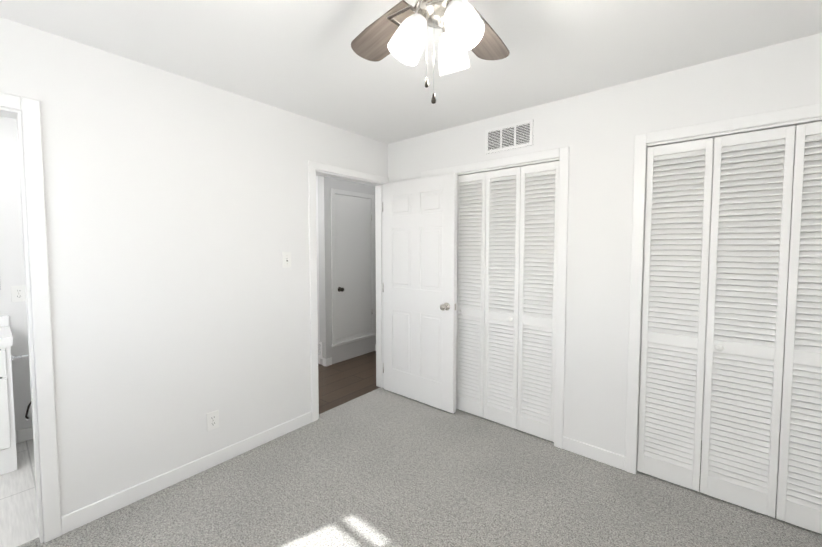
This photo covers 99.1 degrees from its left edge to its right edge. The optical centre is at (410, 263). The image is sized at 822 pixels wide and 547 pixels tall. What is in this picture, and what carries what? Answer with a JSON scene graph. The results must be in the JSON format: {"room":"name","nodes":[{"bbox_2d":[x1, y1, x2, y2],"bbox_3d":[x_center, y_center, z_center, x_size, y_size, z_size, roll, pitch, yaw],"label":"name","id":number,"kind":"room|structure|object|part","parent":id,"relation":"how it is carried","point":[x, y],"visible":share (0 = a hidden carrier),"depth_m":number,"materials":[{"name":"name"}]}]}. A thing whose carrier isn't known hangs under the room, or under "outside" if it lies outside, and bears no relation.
{"room":"empty bedroom","nodes":[
{"label":"empty bedroom","id":0,"kind":"room"},
{"bbox_2d":[0,116,32,442],"bbox_3d":[-3.122,0.098,2.241,0.120,2.420,2.440,2,4,40],"label":"wall","id":1,"kind":"structure","parent":0,"point":[11,258],"depth_m":2.49,"materials":[{"name":"white paint"}]},
{"bbox_2d":[11,285,25,301],"bbox_3d":[-2.816,0.214,2.516,0.008,0.116,0.072,2,4,40],"label":"outlet","id":2,"kind":"object","parent":1,"relation":"attached to","point":[18,293],"visible":0.96,"depth_m":2.51,"materials":[{"name":"white plastic"}]},
{"bbox_2d":[17,427,32,442],"bbox_3d":[-2.606,1.236,2.817,0.012,0.090,0.740,2,4,40],"label":"baseboard","id":3,"kind":"structure","parent":1,"relation":"attached to","point":[25,434],"depth_m":2.56,"materials":[{"name":"white wood"}]},
{"bbox_2d":[25,402,30,419],"bbox_3d":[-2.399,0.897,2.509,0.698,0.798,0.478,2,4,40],"label":"toilet paper holder","id":4,"kind":"object","parent":1,"relation":"attached to","point":[27,416],"visible":0.04,"depth_m":2.51,"materials":[{"name":"black metal"}]},
{"bbox_2d":[0,439,38,546],"bbox_3d":[-2.632,1.358,1.858,1.440,0.058,2.380,2,4,40],"label":"floor","id":5,"kind":"structure","parent":0,"point":[18,515],"depth_m":1.95,"materials":[{"name":"white tile"}]},
{"bbox_2d":[0,315,28,474],"bbox_3d":[-2.828,0.804,2.132,0.506,1.019,0.734,2,4,40],"label":"bathroom vanity","id":6,"kind":"object","parent":5,"relation":"on","point":[8,458],"visible":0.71,"depth_m":2.19,"materials":[{"name":"painted wood"},{"name":"white stone countertop"}]},
{"bbox_2d":[0,17,387,539],"bbox_3d":[-0.838,0.069,2.837,0.120,2.420,5.170,2,4,40],"label":"wall","id":7,"kind":"structure","parent":0,"point":[177,215],"depth_m":2.02,"materials":[{"name":"white paint"}]},
{"bbox_2d":[0,92,61,542],"bbox_3d":[-2.052,0.304,1.379,0.152,2.090,0.880,2,4,40],"label":"door frame","id":8,"kind":"structure","parent":7,"relation":"attached to","point":[39,314],"depth_m":1.64,"materials":[{"name":"white wood"}]},
{"bbox_2d":[61,412,311,534],"bbox_3d":[-1.262,1.262,2.278,0.012,0.090,1.440,2,4,40],"label":"baseboard","id":9,"kind":"structure","parent":7,"relation":"attached to","point":[78,518],"depth_m":2.08,"materials":[{"name":"white wood"}]},
{"bbox_2d":[206,410,218,431],"bbox_3d":[-1.274,1.008,2.254,0.008,0.116,0.072,2,4,40],"label":"outlet","id":10,"kind":"object","parent":7,"relation":"attached to","point":[212,420],"visible":1,"depth_m":2.25,"materials":[{"name":"white plastic"}]},
{"bbox_2d":[282,252,290,267],"bbox_3d":[-0.925,-0.031,2.620,0.016,0.116,0.072,2,4,40],"label":"bedroom light switch","id":11,"kind":"object","parent":7,"relation":"attached to","point":[286,259],"visible":1,"depth_m":2.62,"materials":[{"name":"white plastic"}]},
{"bbox_2d":[308,160,388,421],"bbox_3d":[-0.559,0.218,3.172,0.138,2.090,0.909,2,4,40],"label":"door frame","id":12,"kind":"structure","parent":7,"relation":"attached to","point":[313,168],"depth_m":2.86,"materials":[{"name":"white wood"}]},
{"bbox_2d":[316,175,375,364],"bbox_3d":[-0.470,-0.028,4.850,0.120,2.420,1.835,2,4,40],"label":"wall","id":13,"kind":"structure","parent":0,"point":[343,352],"depth_m":4.17,"materials":[{"name":"white paint"}]},
{"bbox_2d":[323,344,375,365],"bbox_3d":[-1.039,1.117,5.290,1.512,0.090,1.727,2,4,40],"label":"baseboard","id":14,"kind":"structure","parent":13,"relation":"attached to","point":[327,362],"depth_m":4.17,"materials":[{"name":"white wood"}]},
{"bbox_2d":[331,188,375,346],"bbox_3d":[-0.694,0.042,4.425,0.077,1.890,0.730,2,4,40],"label":"hall door","id":15,"kind":"structure","parent":13,"relation":"in","point":[353,261],"depth_m":4.42,"materials":[{"name":"white paint"}]},
{"bbox_2d":[318,351,379,413],"bbox_3d":[-1.223,1.235,4.439,2.560,0.056,3.520,2,4,40],"label":"floor","id":16,"kind":"structure","parent":0,"point":[342,382],"depth_m":3.73,"materials":[{"name":"brown wood"}]},
{"bbox_2d":[0,0,821,143],"bbox_3d":[-0.543,-1.165,2.255,6.240,0.100,5.840,2,4,40],"label":"ceiling","id":17,"kind":"structure","parent":0,"point":[301,58],"depth_m":1.75,"materials":[{"name":"white paint"}]},
{"bbox_2d":[351,0,509,103],"bbox_3d":[0.099,-0.766,1.097,0.923,0.585,0.910,2,4,40],"label":"ceiling fan","id":18,"kind":"object","parent":17,"relation":"hanging from","point":[398,31],"visible":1,"depth_m":1.11,"materials":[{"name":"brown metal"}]},
{"bbox_3d":[-0.078,-0.861,1.280,0.137,0.060,0.417,-2,4,-38],"label":"blade","id":19,"kind":"part","parent":18,"relation":"part of","materials":[{"name":"brown wood"}]},
{"bbox_3d":[0.245,-0.861,1.293,0.137,0.060,0.417,2,3,34],"label":"blade","id":20,"kind":"part","parent":18,"relation":"part of","materials":[{"name":"brown wood"}]},
{"bbox_2d":[17,387,821,546],"bbox_3d":[0.316,1.379,1.407,3.680,0.060,4.340,2,4,40],"label":"floor carpet","id":21,"kind":"object","parent":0,"point":[381,467],"depth_m":1.96,"materials":[{"name":"grey carpet"}]},
{"bbox_2d":[382,172,457,412],"bbox_3d":[0.030,0.247,3.153,0.824,2.010,0.118,2,4,40],"label":"bedroom door","id":22,"kind":"structure","parent":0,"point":[420,268],"depth_m":3.12,"materials":[{"name":"white wood"}]},
{"bbox_2d":[316,33,821,471],"bbox_3d":[0.249,0.053,3.155,6.090,2.420,0.135,2,4,40],"label":"wall","id":23,"kind":"structure","parent":0,"point":[596,131],"depth_m":2.25,"materials":[{"name":"white paint"}]},
{"bbox_2d":[318,341,322,358],"bbox_3d":[-1.173,1.035,4.286,0.300,0.200,0.008,2,4,40],"label":"air vent","id":24,"kind":"object","parent":23,"relation":"in","point":[320,350],"visible":0.4,"depth_m":4.21,"materials":[{"name":"grey"}]},
{"bbox_2d":[456,172,485,417],"bbox_3d":[0.485,0.263,2.920,0.281,2.000,0.065,2,4,40],"label":"closet door leaf","id":25,"kind":"structure","parent":23,"relation":"in","point":[471,247],"depth_m":2.92,"materials":[{"name":"white wood"}]},
{"bbox_2d":[421,147,568,448],"bbox_3d":[0.599,0.234,2.834,1.260,2.090,0.076,2,4,40],"label":"trim","id":26,"kind":"structure","parent":23,"relation":"attached to","point":[543,156],"depth_m":2.44,"materials":[{"name":"white wood"}]},
{"bbox_2d":[484,167,520,428],"bbox_3d":[0.704,0.272,2.739,0.281,2.000,0.065,2,4,40],"label":"closet door leaf","id":27,"kind":"structure","parent":23,"relation":"in","point":[502,257],"depth_m":2.74,"materials":[{"name":"white wood"}]},
{"bbox_2d":[485,119,532,153],"bbox_3d":[0.730,-0.952,2.635,0.376,0.184,0.008,2,4,40],"label":"air vent","id":28,"kind":"object","parent":23,"relation":"in","point":[510,136],"visible":1,"depth_m":2.63,"materials":[{"name":"white metal"}]},
{"bbox_2d":[517,161,559,441],"bbox_3d":[0.934,0.280,2.571,0.281,2.000,0.031,2,4,40],"label":"closet door leaf","id":29,"kind":"structure","parent":23,"relation":"in","point":[537,304],"depth_m":2.56,"materials":[{"name":"white wood"}]},
{"bbox_2d":[563,436,624,469],"bbox_3d":[1.211,1.259,2.341,0.375,0.090,0.012,2,4,40],"label":"baseboard","id":30,"kind":"structure","parent":23,"relation":"attached to","point":[610,458],"depth_m":2.33,"materials":[{"name":"white wood"}]},
{"bbox_2d":[637,138,713,491],"bbox_3d":[1.544,0.304,2.067,0.301,2.000,0.031,2,4,40],"label":"closet door leaf","id":31,"kind":"structure","parent":23,"relation":"in","point":[676,263],"depth_m":2.06,"materials":[{"name":"white wood"}]},
{"bbox_2d":[625,103,821,473],"bbox_3d":[1.890,0.285,1.768,1.340,2.090,0.076,2,4,40],"label":"trim","id":32,"kind":"structure","parent":23,"relation":"attached to","point":[813,111],"depth_m":2.11,"materials":[{"name":"white wood"}]},
{"bbox_2d":[700,125,794,517],"bbox_3d":[1.768,0.314,1.861,0.301,2.000,0.065,2,4,40],"label":"closet door leaf","id":33,"kind":"structure","parent":23,"relation":"in","point":[748,272],"depth_m":1.86,"materials":[{"name":"white wood"}]},
{"bbox_2d":[775,121,821,533],"bbox_3d":[2.003,0.323,1.667,0.301,2.000,0.065,2,4,40],"label":"closet door leaf","id":34,"kind":"structure","parent":23,"relation":"in","point":[799,491],"depth_m":1.73,"materials":[{"name":"white wood"}]},
{"bbox_2d":[462,126,819,439],"bbox_3d":[1.483,0.075,2.710,3.620,2.420,0.750,2,4,40],"label":"wall","id":35,"kind":"structure","parent":0,"point":[710,220],"depth_m":2.51,"materials":[{"name":"white paint"}]}
]}

